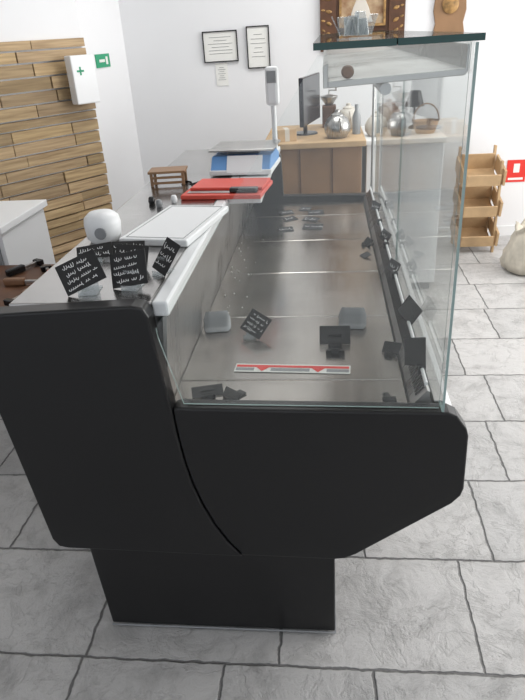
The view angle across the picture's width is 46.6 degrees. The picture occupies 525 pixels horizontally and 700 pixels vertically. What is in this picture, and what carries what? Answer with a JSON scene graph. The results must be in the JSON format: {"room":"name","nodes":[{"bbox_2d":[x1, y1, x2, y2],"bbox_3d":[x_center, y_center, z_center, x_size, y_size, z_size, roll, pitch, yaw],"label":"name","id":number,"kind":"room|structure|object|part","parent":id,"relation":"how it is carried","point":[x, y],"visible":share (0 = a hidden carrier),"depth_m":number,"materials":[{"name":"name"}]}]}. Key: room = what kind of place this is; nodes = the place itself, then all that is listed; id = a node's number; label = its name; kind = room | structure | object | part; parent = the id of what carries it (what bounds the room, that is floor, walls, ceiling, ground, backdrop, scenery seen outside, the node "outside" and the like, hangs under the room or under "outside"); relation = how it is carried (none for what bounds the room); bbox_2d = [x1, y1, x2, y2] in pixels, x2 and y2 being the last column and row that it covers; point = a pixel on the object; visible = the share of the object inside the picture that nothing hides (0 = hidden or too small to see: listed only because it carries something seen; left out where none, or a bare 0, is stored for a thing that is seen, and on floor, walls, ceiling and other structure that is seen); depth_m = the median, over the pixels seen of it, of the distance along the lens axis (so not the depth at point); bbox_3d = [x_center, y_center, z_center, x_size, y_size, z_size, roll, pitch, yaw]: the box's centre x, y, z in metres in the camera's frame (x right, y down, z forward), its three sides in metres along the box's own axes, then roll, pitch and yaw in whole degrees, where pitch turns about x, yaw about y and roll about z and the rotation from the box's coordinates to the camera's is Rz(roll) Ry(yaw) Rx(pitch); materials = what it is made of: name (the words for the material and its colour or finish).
{"room":"food shop","nodes":[
{"label":"food shop","id":0,"kind":"room"},
{"bbox_2d":[0,0,105,250],"bbox_3d":[-1.765,-1.392,2.901,0.100,2.800,2.127,18,34,35],"label":"wall","id":1,"kind":"structure","parent":0,"point":[20,20],"depth_m":3.39,"materials":[{"name":"white paint"}]},
{"bbox_2d":[0,38,112,262],"bbox_3d":[-1.673,-0.782,3.169,0.034,1.413,2.121,18,34,35],"label":"cladding","id":2,"kind":"object","parent":1,"relation":"attached to","point":[60,244],"visible":0.66,"depth_m":3.54,"materials":[{"name":"brown wood"}]},
{"bbox_2d":[64,54,100,104],"bbox_3d":[-1.036,-1.559,3.517,0.150,0.255,0.072,-27,35,-37],"label":"cabinet","id":3,"kind":"object","parent":2,"relation":"attached to","point":[81,73],"visible":1,"depth_m":3.49,"materials":[{"name":"white plastic"}]},
{"bbox_2d":[75,0,144,210],"bbox_3d":[-1.039,-1.926,3.838,0.100,2.800,0.556,4,28,14],"label":"wall column","id":4,"kind":"structure","parent":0,"point":[100,25],"depth_m":3.99,"materials":[{"name":"white paint"}]},
{"bbox_2d":[94,53,110,67],"bbox_3d":[-0.998,-1.808,3.813,0.007,0.076,0.180,4,28,14],"label":"exit sign","id":5,"kind":"object","parent":4,"relation":"attached to","point":[102,60],"visible":1,"depth_m":3.80,"materials":[{"name":"green plastic"}]},
{"bbox_2d":[0,235,524,699],"bbox_3d":[-0.075,0.823,1.575,7.500,0.100,7.000,-1,28,6],"label":"floor","id":6,"kind":"structure","parent":0,"point":[434,609],"depth_m":1.69,"materials":[{"name":"stone"}]},
{"bbox_2d":[0,264,53,306],"bbox_3d":[-1.009,0.076,2.305,0.700,0.660,0.490,-1,28,6],"label":"bench","id":7,"kind":"object","parent":6,"relation":"on","point":[34,272],"visible":0.02,"depth_m":2.22,"materials":[{"name":"brown wood"}]},
{"bbox_2d":[3,288,26,305],"bbox_3d":[-0.796,-0.183,2.029,0.040,0.026,0.140,8,30,22],"label":"tool","id":8,"kind":"object","parent":7,"relation":"on","point":[7,301],"visible":0.38,"depth_m":1.98,"materials":[{"name":"silver"}]},
{"bbox_2d":[3,277,36,285],"bbox_3d":[-0.836,-0.242,2.148,0.154,0.026,0.040,-1,28,6],"label":"tool","id":9,"kind":"object","parent":7,"relation":"on","point":[15,281],"visible":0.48,"depth_m":2.14,"materials":[{"name":"brown wood"}]},
{"bbox_3d":[-0.874,-0.241,2.152,0.077,0.026,0.024,-1,28,6],"label":"handle","id":10,"kind":"part","parent":9,"relation":"part of","materials":[{"name":"brown wood"}]},
{"bbox_2d":[5,258,43,276],"bbox_3d":[-0.894,-0.311,2.288,0.040,0.026,0.154,13,32,30],"label":"tool","id":11,"kind":"object","parent":7,"relation":"on","point":[20,268],"visible":1,"depth_m":2.27,"materials":[{"name":"black"}]},
{"bbox_3d":[-0.914,-0.294,2.259,0.024,0.026,0.077,13,32,30],"label":"handle","id":12,"kind":"part","parent":11,"relation":"part of","materials":[{"name":"black plastic"}]},
{"bbox_2d":[40,264,51,271],"bbox_3d":[-0.772,-0.282,2.218,0.040,0.026,0.140,-18,31,-26],"label":"tool","id":13,"kind":"object","parent":7,"relation":"on","point":[44,268],"visible":0.49,"depth_m":2.25,"materials":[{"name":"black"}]},
{"bbox_2d":[0,199,55,264],"bbox_3d":[-1.312,-0.212,2.746,0.710,0.800,0.440,-1,28,6],"label":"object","id":14,"kind":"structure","parent":6,"relation":"on","point":[24,234],"depth_m":2.57,"materials":[{"name":"white plastic"}]},
{"bbox_3d":[-1.024,-0.107,2.539,0.025,0.772,0.020,-1,28,6],"label":"leg","id":15,"kind":"part","parent":14,"relation":"part of","materials":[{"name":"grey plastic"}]},
{"bbox_2d":[0,199,46,233],"bbox_3d":[-1.334,-0.554,2.568,0.710,0.028,0.440,-1,28,6],"label":"countertop","id":16,"kind":"structure","parent":14,"relation":"on","point":[12,213],"depth_m":2.57,"materials":[{"name":"white plastic"}]},
{"bbox_3d":[-1.298,-0.292,2.929,0.680,0.772,0.020,-1,28,6],"label":"panel","id":17,"kind":"part","parent":14,"relation":"part of","materials":[{"name":"white plastic"}]},
{"bbox_2d":[0,30,485,633],"bbox_3d":[-0.003,-0.281,2.082,1.012,1.382,1.870,-1,28,6],"label":"display counter","id":18,"kind":"object","parent":6,"relation":"on","point":[187,510],"depth_m":1.37,"materials":[{"name":"black metal"}]},
{"bbox_2d":[55,249,106,295],"bbox_3d":[-0.373,-0.159,1.252,0.107,0.081,0.057,-3,27,2],"label":"price tag","id":19,"kind":"object","parent":18,"relation":"on","point":[84,270],"visible":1,"depth_m":1.25,"materials":[{"name":"black plastic"}]},
{"bbox_2d":[76,242,112,258],"bbox_3d":[-0.399,-0.233,1.448,0.090,0.035,0.052,-3,27,2],"label":"price tag","id":20,"kind":"object","parent":18,"relation":"on","point":[102,250],"visible":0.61,"depth_m":1.45,"materials":[{"name":"black plastic"}]},
{"bbox_2d":[84,209,121,243],"bbox_3d":[-0.412,-0.322,1.574,0.094,0.078,0.096,-1,28,6],"label":"tub","id":21,"kind":"object","parent":18,"relation":"on","point":[100,225],"visible":0.98,"depth_m":1.54,"materials":[{"name":"white plastic"}]},
{"bbox_2d":[9,149,231,307],"bbox_3d":[-0.286,-0.494,2.005,0.297,0.027,1.778,-1,28,6],"label":"countertop","id":22,"kind":"structure","parent":18,"relation":"on","point":[47,289],"depth_m":1.48,"materials":[{"name":"metal"}]},
{"bbox_3d":[-0.325,0.194,1.336,0.522,0.646,0.044,-1,28,6],"label":"panel","id":23,"kind":"part","parent":18,"relation":"part of","materials":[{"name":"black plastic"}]},
{"bbox_2d":[109,249,147,288],"bbox_3d":[-0.278,-0.167,1.262,0.092,0.074,0.052,3,28,13],"label":"price tag","id":24,"kind":"object","parent":18,"relation":"on","point":[129,268],"visible":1,"depth_m":1.26,"materials":[{"name":"black plastic"}]},
{"bbox_2d":[112,241,144,253],"bbox_3d":[-0.320,-0.241,1.456,0.081,0.034,0.052,-6,27,-5],"label":"price tag","id":25,"kind":"object","parent":18,"relation":"on","point":[114,243],"visible":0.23,"depth_m":1.46,"materials":[{"name":"black plastic"}]},
{"bbox_2d":[115,244,148,264],"bbox_3d":[-0.294,-0.209,1.368,0.081,0.054,0.052,-4,27,-1],"label":"price tag","id":26,"kind":"object","parent":18,"relation":"on","point":[120,248],"visible":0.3,"depth_m":1.37,"materials":[{"name":"black plastic"}]},
{"bbox_2d":[148,195,177,207],"bbox_3d":[-0.314,-0.461,1.891,0.092,0.022,0.074,-1,28,6],"label":"spice jars","id":27,"kind":"object","parent":18,"relation":"on","point":[151,200],"visible":1,"depth_m":1.90,"materials":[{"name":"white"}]},
{"bbox_2d":[148,196,154,203],"bbox_3d":[-0.347,-0.470,1.911,0.022,0.022,0.022,-1,28,6],"label":"jar","id":28,"kind":"object","parent":27,"relation":"on","point":[151,200],"depth_m":1.90,"materials":[{"name":"black"}]},
{"bbox_2d":[156,199,162,207],"bbox_3d":[-0.317,-0.449,1.868,0.022,0.022,0.022,-1,28,6],"label":"jar","id":29,"kind":"object","parent":27,"relation":"on","point":[159,203],"depth_m":1.86,"materials":[{"name":"white ceramic"}]},
{"bbox_2d":[171,195,177,202],"bbox_3d":[-0.277,-0.474,1.911,0.022,0.022,0.022,-1,28,6],"label":"jar","id":30,"kind":"object","parent":27,"relation":"on","point":[174,199],"depth_m":1.90,"materials":[{"name":"white ceramic"}]},
{"bbox_2d":[152,237,180,275],"bbox_3d":[-0.211,-0.201,1.321,0.066,0.074,0.052,15,33,32],"label":"price tag","id":31,"kind":"object","parent":18,"relation":"on","point":[170,248],"visible":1,"depth_m":1.32,"materials":[{"name":"black plastic"}]},
{"bbox_2d":[147,165,187,186],"bbox_3d":[-0.332,-0.616,2.161,0.130,0.050,0.090,-3,27,2],"label":"wooden stand","id":32,"kind":"object","parent":18,"relation":"on","point":[153,171],"visible":1,"depth_m":2.13,"materials":[{"name":"brown wood"}]},
{"bbox_2d":[119,205,228,246],"bbox_3d":[-0.230,-0.342,1.654,0.185,0.019,0.330,4,28,15],"label":"cutting board","id":33,"kind":"object","parent":18,"relation":"on","point":[183,224],"visible":0.95,"depth_m":1.61,"materials":[{"name":"white plastic"}]},
{"bbox_2d":[191,383,222,398],"bbox_3d":[-0.123,0.092,1.364,0.070,0.014,0.052,-7,28,-7],"label":"price tag","id":34,"kind":"object","parent":18,"relation":"on","point":[208,391],"visible":0.97,"depth_m":1.36,"materials":[{"name":"black plastic"}]},
{"bbox_2d":[203,310,230,332],"bbox_3d":[-0.124,-0.077,1.658,0.074,0.042,0.048,-4,27,-1],"label":"holder","id":35,"kind":"object","parent":18,"relation":"on","point":[214,321],"visible":1,"depth_m":1.67,"materials":[{"name":"grey plastic"}]},
{"bbox_3d":[-0.029,0.337,2.376,0.600,0.006,1.730,-1,28,6],"label":"plinth trim","id":36,"kind":"part","parent":18,"relation":"part of","materials":[{"name":"grey plastic"}]},
{"bbox_2d":[180,178,272,199],"bbox_3d":[-0.113,-0.533,1.995,0.260,0.030,0.210,2,28,11],"label":"cutting board","id":37,"kind":"object","parent":18,"relation":"on","point":[214,188],"visible":1,"depth_m":1.95,"materials":[{"name":"red plastic"}]},
{"bbox_3d":[-0.171,-0.504,1.946,0.140,0.002,0.025,2,28,11],"label":"knife blade","id":38,"kind":"part","parent":37,"relation":"part of","materials":[{"name":"metal"}]},
{"bbox_3d":[-0.059,-0.504,1.917,0.090,0.016,0.026,2,28,11],"label":"knife handle","id":39,"kind":"part","parent":37,"relation":"part of","materials":[{"name":"black"}]},
{"bbox_2d":[223,386,245,399],"bbox_3d":[-0.062,0.095,1.345,0.052,0.018,0.050,-27,35,-37],"label":"price tag","id":40,"kind":"object","parent":18,"relation":"on","point":[228,394],"visible":0.83,"depth_m":1.34,"materials":[{"name":"black plastic"}]},
{"bbox_2d":[208,66,280,175],"bbox_3d":[-0.070,-0.840,2.240,0.240,0.346,0.266,1,28,10],"label":"weighing scale","id":41,"kind":"object","parent":18,"relation":"on","point":[252,157],"visible":1,"depth_m":2.23,"materials":[{"name":"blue plastic"}]},
{"bbox_3d":[-0.064,-0.764,2.285,0.240,0.008,0.205,1,28,10],"label":"platter","id":42,"kind":"part","parent":41,"relation":"part of","materials":[{"name":"metal"}]},
{"bbox_3d":[0.045,-0.866,2.345,0.018,0.220,0.018,13,32,29],"label":"display post","id":43,"kind":"part","parent":41,"relation":"part of","materials":[{"name":"white plastic"}]},
{"bbox_2d":[228,146,279,203],"bbox_3d":[-0.014,-0.693,2.353,0.107,0.024,0.929,-1,28,6],"label":"countertop","id":44,"kind":"structure","parent":18,"relation":"on","point":[234,201],"depth_m":1.95,"materials":[{"name":"white"}]},
{"bbox_2d":[240,309,271,339],"bbox_3d":[-0.022,-0.065,1.599,0.075,0.064,0.058,15,33,32],"label":"price tag","id":45,"kind":"object","parent":18,"relation":"on","point":[256,323],"visible":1,"depth_m":1.60,"materials":[{"name":"black plastic"}]},
{"bbox_2d":[278,226,293,231],"bbox_3d":[0.094,-0.486,2.457,0.060,0.009,0.040,-6,27,-5],"label":"price tag","id":46,"kind":"object","parent":18,"relation":"on","point":[281,229],"visible":1,"depth_m":2.45,"materials":[{"name":"black plastic"}]},
{"bbox_2d":[279,210,293,214],"bbox_3d":[0.105,-0.606,2.687,0.060,0.009,0.040,-10,28,-12],"label":"price tag","id":47,"kind":"object","parent":18,"relation":"on","point":[285,212],"visible":1,"depth_m":2.68,"materials":[{"name":"black plastic"}]},
{"bbox_2d":[282,216,297,221],"bbox_3d":[0.116,-0.559,2.594,0.060,0.009,0.040,-18,30,-25],"label":"price tag","id":48,"kind":"object","parent":18,"relation":"on","point":[289,218],"visible":1,"depth_m":2.59,"materials":[{"name":"black plastic"}]},
{"bbox_3d":[0.057,0.106,1.351,0.512,0.018,0.124,-1,28,6],"label":"deck panel","id":49,"kind":"part","parent":18,"relation":"part of","materials":[{"name":"metal"}]},
{"bbox_3d":[0.079,-0.004,1.561,0.512,0.018,0.347,-1,28,6],"label":"deck panel","id":50,"kind":"part","parent":18,"relation":"part of","materials":[{"name":"metal"}]},
{"bbox_3d":[0.070,0.044,1.446,0.274,0.002,0.038,1,28,9],"label":"load limit strip","id":51,"kind":"part","parent":18,"relation":"part of","materials":[{"name":"white plastic"}]},
{"bbox_3d":[0.111,-0.167,1.869,0.512,0.018,0.347,-1,28,6],"label":"deck panel","id":52,"kind":"part","parent":18,"relation":"part of","materials":[{"name":"metal"}]},
{"bbox_3d":[0.142,-0.329,2.178,0.512,0.018,0.347,-1,28,6],"label":"deck panel","id":53,"kind":"part","parent":18,"relation":"part of","materials":[{"name":"metal"}]},
{"bbox_3d":[0.174,-0.491,2.486,0.512,0.018,0.347,-1,28,6],"label":"deck panel","id":54,"kind":"part","parent":18,"relation":"part of","materials":[{"name":"metal"}]},
{"bbox_2d":[299,207,311,210],"bbox_3d":[0.191,-0.630,2.723,0.050,0.009,0.040,7,29,19],"label":"price tag","id":55,"kind":"object","parent":18,"relation":"on","point":[301,208],"visible":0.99,"depth_m":2.72,"materials":[{"name":"black plastic"}]},
{"bbox_3d":[0.201,-0.630,2.749,0.512,0.018,0.244,-1,28,6],"label":"deck panel","id":56,"kind":"part","parent":18,"relation":"part of","materials":[{"name":"metal"}]},
{"bbox_2d":[302,216,319,221],"bbox_3d":[0.205,-0.551,2.568,0.070,0.009,0.040,15,33,32],"label":"price tag","id":57,"kind":"object","parent":18,"relation":"on","point":[307,218],"visible":1,"depth_m":2.56,"materials":[{"name":"black plastic"}]},
{"bbox_2d":[302,223,323,229],"bbox_3d":[0.205,-0.499,2.467,0.082,0.010,0.049,4,28,15],"label":"price tag","id":58,"kind":"object","parent":18,"relation":"on","point":[306,225],"visible":1,"depth_m":2.46,"materials":[{"name":"black plastic"}]},
{"bbox_3d":[0.059,-0.172,1.102,0.555,0.656,0.004,-1,28,6],"label":"glass","id":59,"kind":"part","parent":18,"relation":"part of","materials":[{"name":"grey"}]},
{"bbox_2d":[307,210,323,214],"bbox_3d":[0.232,-0.600,2.658,0.070,0.010,0.044,-3,27,2],"label":"price tag","id":60,"kind":"object","parent":18,"relation":"on","point":[310,212],"visible":1,"depth_m":2.66,"materials":[{"name":"black plastic"}]},
{"bbox_3d":[0.128,-0.635,2.920,0.924,0.607,0.040,-1,28,6],"label":"panel","id":61,"kind":"part","parent":18,"relation":"part of","materials":[{"name":"black glass"}]},
{"bbox_3d":[0.128,0.294,1.344,0.605,0.420,0.040,-1,28,6],"label":"panel","id":62,"kind":"part","parent":18,"relation":"part of","materials":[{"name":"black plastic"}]},
{"bbox_2d":[319,326,350,346],"bbox_3d":[0.184,-0.036,1.549,0.078,0.036,0.052,-1,28,6],"label":"price tag","id":63,"kind":"object","parent":18,"relation":"on","point":[329,335],"visible":0.97,"depth_m":1.55,"materials":[{"name":"black plastic"}]},
{"bbox_2d":[326,344,344,357],"bbox_3d":[0.179,0.000,1.503,0.046,0.015,0.052,-1,28,6],"label":"holder","id":64,"kind":"object","parent":18,"relation":"on","point":[334,349],"visible":1,"depth_m":1.50,"materials":[{"name":"black plastic"}]},
{"bbox_3d":[0.135,-0.440,0.965,0.020,0.020,0.015,-1,28,6],"label":"canopy knob","id":65,"kind":"part","parent":18,"relation":"part of","materials":[{"name":"brown"}]},
{"bbox_2d":[331,16,371,40],"bbox_3d":[0.142,-0.502,0.944,0.072,0.039,0.040,-1,28,6],"label":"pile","id":66,"kind":"object","parent":18,"relation":"on","point":[353,26],"visible":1,"depth_m":0.94,"materials":[{"name":"clear glass"}]},
{"bbox_2d":[338,307,366,328],"bbox_3d":[0.240,-0.086,1.628,0.074,0.042,0.048,2,28,11],"label":"holder","id":67,"kind":"object","parent":18,"relation":"on","point":[354,317],"visible":0.89,"depth_m":1.64,"materials":[{"name":"grey plastic"}]},
{"bbox_3d":[0.222,-0.891,1.738,0.124,0.010,1.870,-1,28,6],"label":"glass","id":68,"kind":"part","parent":18,"relation":"part of","materials":[{"name":"teal"}]},
{"bbox_2d":[360,251,371,258],"bbox_3d":[0.358,-0.331,2.121,0.028,0.012,0.040,-10,28,-12],"label":"price tag","id":69,"kind":"object","parent":18,"relation":"on","point":[366,254],"visible":1,"depth_m":2.12,"materials":[{"name":"black plastic"}]},
{"bbox_2d":[361,236,373,246],"bbox_3d":[0.390,-0.397,2.230,0.052,0.024,0.050,-10,28,-12],"label":"price tag","id":70,"kind":"object","parent":18,"relation":"on","point":[368,241],"visible":0.96,"depth_m":2.23,"materials":[{"name":"black plastic"}]},
{"bbox_2d":[371,201,380,211],"bbox_3d":[0.453,-0.573,2.434,0.013,0.038,0.049,-19,31,-27],"label":"price tag","id":71,"kind":"object","parent":18,"relation":"on","point":[375,205],"visible":0.98,"depth_m":2.44,"materials":[{"name":"black plastic"}]},
{"bbox_2d":[379,228,391,241],"bbox_3d":[0.418,-0.389,2.078,0.014,0.044,0.052,-17,30,-24],"label":"price tag","id":72,"kind":"object","parent":18,"relation":"on","point":[385,234],"visible":0.87,"depth_m":2.08,"materials":[{"name":"black plastic"}]},
{"bbox_3d":[0.463,-0.806,2.271,0.005,0.656,0.946,-1,28,6],"label":"glass","id":73,"kind":"part","parent":18,"relation":"part of","materials":[{"name":"grey"}]},
{"bbox_2d":[382,392,396,401],"bbox_3d":[0.269,0.102,1.301,0.030,0.010,0.052,-5,27,-3],"label":"holder","id":74,"kind":"object","parent":18,"relation":"on","point":[387,398],"visible":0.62,"depth_m":1.30,"materials":[{"name":"black plastic"}]},
{"bbox_3d":[0.270,0.106,1.295,0.030,0.009,0.013,-5,27,-3],"label":"plate","id":75,"kind":"part","parent":74,"relation":"part of","materials":[{"name":"black stone"}]},
{"bbox_2d":[382,341,401,356],"bbox_3d":[0.317,-0.007,1.487,0.048,0.026,0.052,19,35,36],"label":"price tag","id":76,"kind":"object","parent":18,"relation":"on","point":[389,348],"visible":0.98,"depth_m":1.48,"materials":[{"name":"black plastic"}]},
{"bbox_2d":[387,258,400,271],"bbox_3d":[0.390,-0.249,1.816,0.014,0.041,0.050,-18,31,-25],"label":"price tag","id":77,"kind":"object","parent":18,"relation":"on","point":[392,265],"visible":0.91,"depth_m":1.81,"materials":[{"name":"black plastic"}]},
{"bbox_2d":[363,186,429,402],"bbox_3d":[0.404,-0.307,2.032,0.036,0.082,1.774,-1,28,6],"label":"grille","id":78,"kind":"object","parent":18,"relation":"attached to","point":[413,381],"depth_m":1.69,"materials":[{"name":"metal"}]},
{"bbox_2d":[398,295,422,325],"bbox_3d":[0.362,-0.097,1.497,0.020,0.067,0.073,-14,29,-20],"label":"price tag","id":79,"kind":"object","parent":18,"relation":"on","point":[410,311],"visible":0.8,"depth_m":1.50,"materials":[{"name":"black plastic"}]},
{"bbox_2d":[404,337,425,365],"bbox_3d":[0.327,0.003,1.306,0.023,0.070,0.070,-26,35,-37],"label":"price tag","id":80,"kind":"object","parent":18,"relation":"attached to","point":[414,348],"visible":1,"depth_m":1.30,"materials":[{"name":"black plastic"}]},
{"bbox_3d":[0.349,-0.892,1.724,0.126,0.010,1.870,-1,28,6],"label":"glass","id":81,"kind":"part","parent":18,"relation":"part of","materials":[{"name":"teal"}]},
{"bbox_3d":[0.379,-0.376,1.454,0.005,0.656,0.899,-1,28,6],"label":"glass","id":82,"kind":"part","parent":18,"relation":"part of","materials":[{"name":"grey"}]},
{"bbox_2d":[265,124,365,193],"bbox_3d":[0.321,-0.837,3.651,0.535,0.885,0.690,-1,28,6],"label":"base cabinet","id":83,"kind":"object","parent":6,"relation":"on","point":[317,163],"depth_m":3.23,"materials":[{"name":"brown wood"}]},
{"bbox_2d":[277,127,296,141],"bbox_3d":[0.126,-1.146,3.242,0.100,0.060,0.081,-6,27,-5],"label":"cardboard box","id":84,"kind":"object","parent":83,"relation":"on","point":[285,134],"visible":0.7,"depth_m":3.21,"materials":[{"name":"brown cardboard"}]},
{"bbox_2d":[297,72,319,135],"bbox_3d":[0.233,-1.348,3.358,0.140,0.300,0.400,5,29,17],"label":"computer monitor","id":85,"kind":"object","parent":83,"relation":"on","point":[309,89],"visible":0.94,"depth_m":3.30,"materials":[{"name":"black plastic"}]},
{"bbox_2d":[320,87,337,127],"bbox_3d":[0.390,-1.425,3.567,0.100,0.225,0.100,-1,28,6],"label":"coffee grinder","id":86,"kind":"object","parent":83,"relation":"on","point":[329,108],"visible":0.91,"depth_m":3.54,"materials":[{"name":"brown wood"}]},
{"bbox_2d":[324,109,349,138],"bbox_3d":[0.395,-1.195,3.215,0.138,0.142,0.190,11,31,27],"label":"vase","id":87,"kind":"object","parent":83,"relation":"on","point":[337,126],"visible":1,"depth_m":3.17,"materials":[{"name":"metal"}]},
{"bbox_3d":[0.401,-1.152,3.141,0.012,0.074,0.052,-5,27,-3],"label":"handle","id":88,"kind":"part","parent":87,"relation":"part of","materials":[{"name":"metal"}]},
{"bbox_2d":[340,103,354,128],"bbox_3d":[0.496,-1.350,3.508,0.132,0.135,0.181,14,32,31],"label":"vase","id":89,"kind":"object","parent":83,"relation":"on","point":[348,110],"visible":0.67,"depth_m":3.46,"materials":[{"name":"beige ceramic"}]},
{"bbox_2d":[352,104,360,133],"bbox_3d":[0.507,-1.244,3.287,0.044,0.150,0.044,-1,28,6],"label":"glass bottle","id":90,"kind":"object","parent":83,"relation":"on","point":[356,118],"visible":1,"depth_m":3.28,"materials":[{"name":"grey glass"}]},
{"bbox_2d":[365,111,387,136],"bbox_3d":[0.623,-1.238,3.327,0.126,0.129,0.173,11,31,27],"label":"ceramic jug","id":91,"kind":"object","parent":83,"relation":"on","point":[382,122],"visible":0.72,"depth_m":3.29,"materials":[{"name":"beige ceramic"}]},
{"bbox_2d":[361,123,446,288],"bbox_3d":[0.806,-0.856,3.648,0.420,0.865,0.570,-1,28,6],"label":"counter","id":92,"kind":"object","parent":6,"relation":"on","point":[422,154],"visible":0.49,"depth_m":3.35,"materials":[{"name":"white plastic"}]},
{"bbox_2d":[378,99,400,128],"bbox_3d":[0.727,-1.373,3.541,0.155,0.160,0.214,-17,30,-23],"label":"clay pot","id":93,"kind":"object","parent":92,"relation":"on","point":[387,108],"visible":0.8,"depth_m":3.48,"materials":[{"name":"brown ceramic"}]},
{"bbox_3d":[0.721,-1.324,3.458,0.013,0.084,0.059,-1,28,6],"label":"handle","id":94,"kind":"part","parent":93,"relation":"part of","materials":[{"name":"brown"}]},
{"bbox_2d":[390,112,405,136],"bbox_3d":[0.726,-1.206,3.262,0.080,0.120,0.080,-1,28,6],"label":"storage jar","id":95,"kind":"object","parent":92,"relation":"on","point":[395,130],"visible":0.92,"depth_m":3.24,"materials":[{"name":"silver metal"}]},
{"bbox_2d":[405,90,423,128],"bbox_3d":[0.861,-1.363,3.461,0.110,0.200,0.110,-1,28,6],"label":"table lamp","id":96,"kind":"object","parent":92,"relation":"on","point":[415,99],"visible":0.76,"depth_m":3.40,"materials":[{"name":"black"}]},
{"bbox_3d":[0.858,-1.416,3.433,0.110,0.080,0.110,-1,28,6],"label":"lamp shade","id":97,"kind":"part","parent":96,"relation":"part of","materials":[{"name":"black fabric"}]},
{"bbox_2d":[412,103,439,133],"bbox_3d":[0.886,-1.260,3.308,0.148,0.154,0.144,-1,28,6],"label":"wicker basket","id":98,"kind":"object","parent":92,"relation":"on","point":[424,125],"visible":1,"depth_m":3.29,"materials":[{"name":"brown wicker"}]},
{"bbox_3d":[0.884,-1.286,3.295,0.148,0.094,0.008,-1,28,6],"label":"handle","id":99,"kind":"part","parent":98,"relation":"part of","materials":[{"name":"brown wicker"}]},
{"bbox_2d":[450,145,506,251],"bbox_3d":[1.427,-0.995,4.062,0.270,0.660,0.280,-1,28,6],"label":"rack","id":100,"kind":"object","parent":6,"relation":"on","point":[478,210],"visible":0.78,"depth_m":4.05,"materials":[{"name":"brown wood"}]},
{"bbox_2d":[500,219,524,275],"bbox_3d":[1.641,-0.633,3.720,0.329,0.308,0.306,-1,28,6],"label":"cloth sack","id":101,"kind":"object","parent":6,"relation":"on","point":[512,259],"visible":1,"depth_m":3.68,"materials":[{"name":"beige fabric"}]},
{"bbox_2d":[118,0,524,227],"bbox_3d":[0.160,-2.096,4.015,7.500,2.800,0.150,-1,28,6],"label":"wall","id":102,"kind":"structure","parent":0,"point":[179,105],"depth_m":4.07,"materials":[{"name":"white paint"}]},
{"bbox_2d":[202,30,238,62],"bbox_3d":[-0.277,-1.997,4.015,0.230,0.185,0.018,-1,28,6],"label":"framed certificate","id":103,"kind":"object","parent":102,"relation":"attached to","point":[218,46],"visible":1,"depth_m":4.01,"materials":[{"name":"black"}]},
{"bbox_2d":[215,63,228,85],"bbox_3d":[-0.272,-1.852,4.098,0.080,0.140,0.005,-1,28,6],"label":"notice","id":104,"kind":"object","parent":102,"relation":"attached to","point":[221,68],"visible":1,"depth_m":4.10,"materials":[{"name":"white paper"}]},
{"bbox_2d":[246,25,270,68],"bbox_3d":[-0.027,-1.984,3.997,0.150,0.250,0.018,-1,28,6],"label":"framed certificate","id":105,"kind":"object","parent":102,"relation":"attached to","point":[257,37],"visible":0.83,"depth_m":3.99,"materials":[{"name":"black"}]},
{"bbox_2d":[320,0,405,51],"bbox_3d":[0.624,-2.203,3.804,0.530,0.590,0.037,-1,28,6],"label":"picture","id":106,"kind":"object","parent":102,"relation":"attached to","point":[381,14],"visible":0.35,"depth_m":3.84,"materials":[{"name":"brown wood"}]},
{"bbox_2d":[342,0,383,24],"bbox_3d":[0.623,-2.216,3.797,0.260,0.330,0.006,-1,28,6],"label":"painting","id":107,"kind":"object","parent":106,"relation":"attached to","point":[373,10],"depth_m":3.83,"materials":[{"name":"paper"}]},
{"bbox_2d":[433,0,466,31],"bbox_3d":[1.165,-2.141,3.781,0.200,0.339,0.038,-1,28,6],"label":"plaque","id":108,"kind":"object","parent":102,"relation":"attached to","point":[449,15],"visible":0.85,"depth_m":3.81,"materials":[{"name":"brown wood"}]},
{"bbox_2d":[437,225,514,237],"bbox_3d":[1.573,-0.861,4.426,4.800,0.070,0.015,-1,28,6],"label":"baseboard","id":109,"kind":"structure","parent":102,"relation":"attached to","point":[507,230],"depth_m":4.41,"materials":[{"name":"white plastic"}]},
{"bbox_2d":[505,159,524,181],"bbox_3d":[1.753,-1.237,4.215,0.130,0.150,0.004,-1,28,6],"label":"fire extinguisher sign","id":110,"kind":"object","parent":102,"relation":"attached to","point":[515,168],"visible":0.97,"depth_m":4.21,"materials":[{"name":"red plastic"}]}
]}

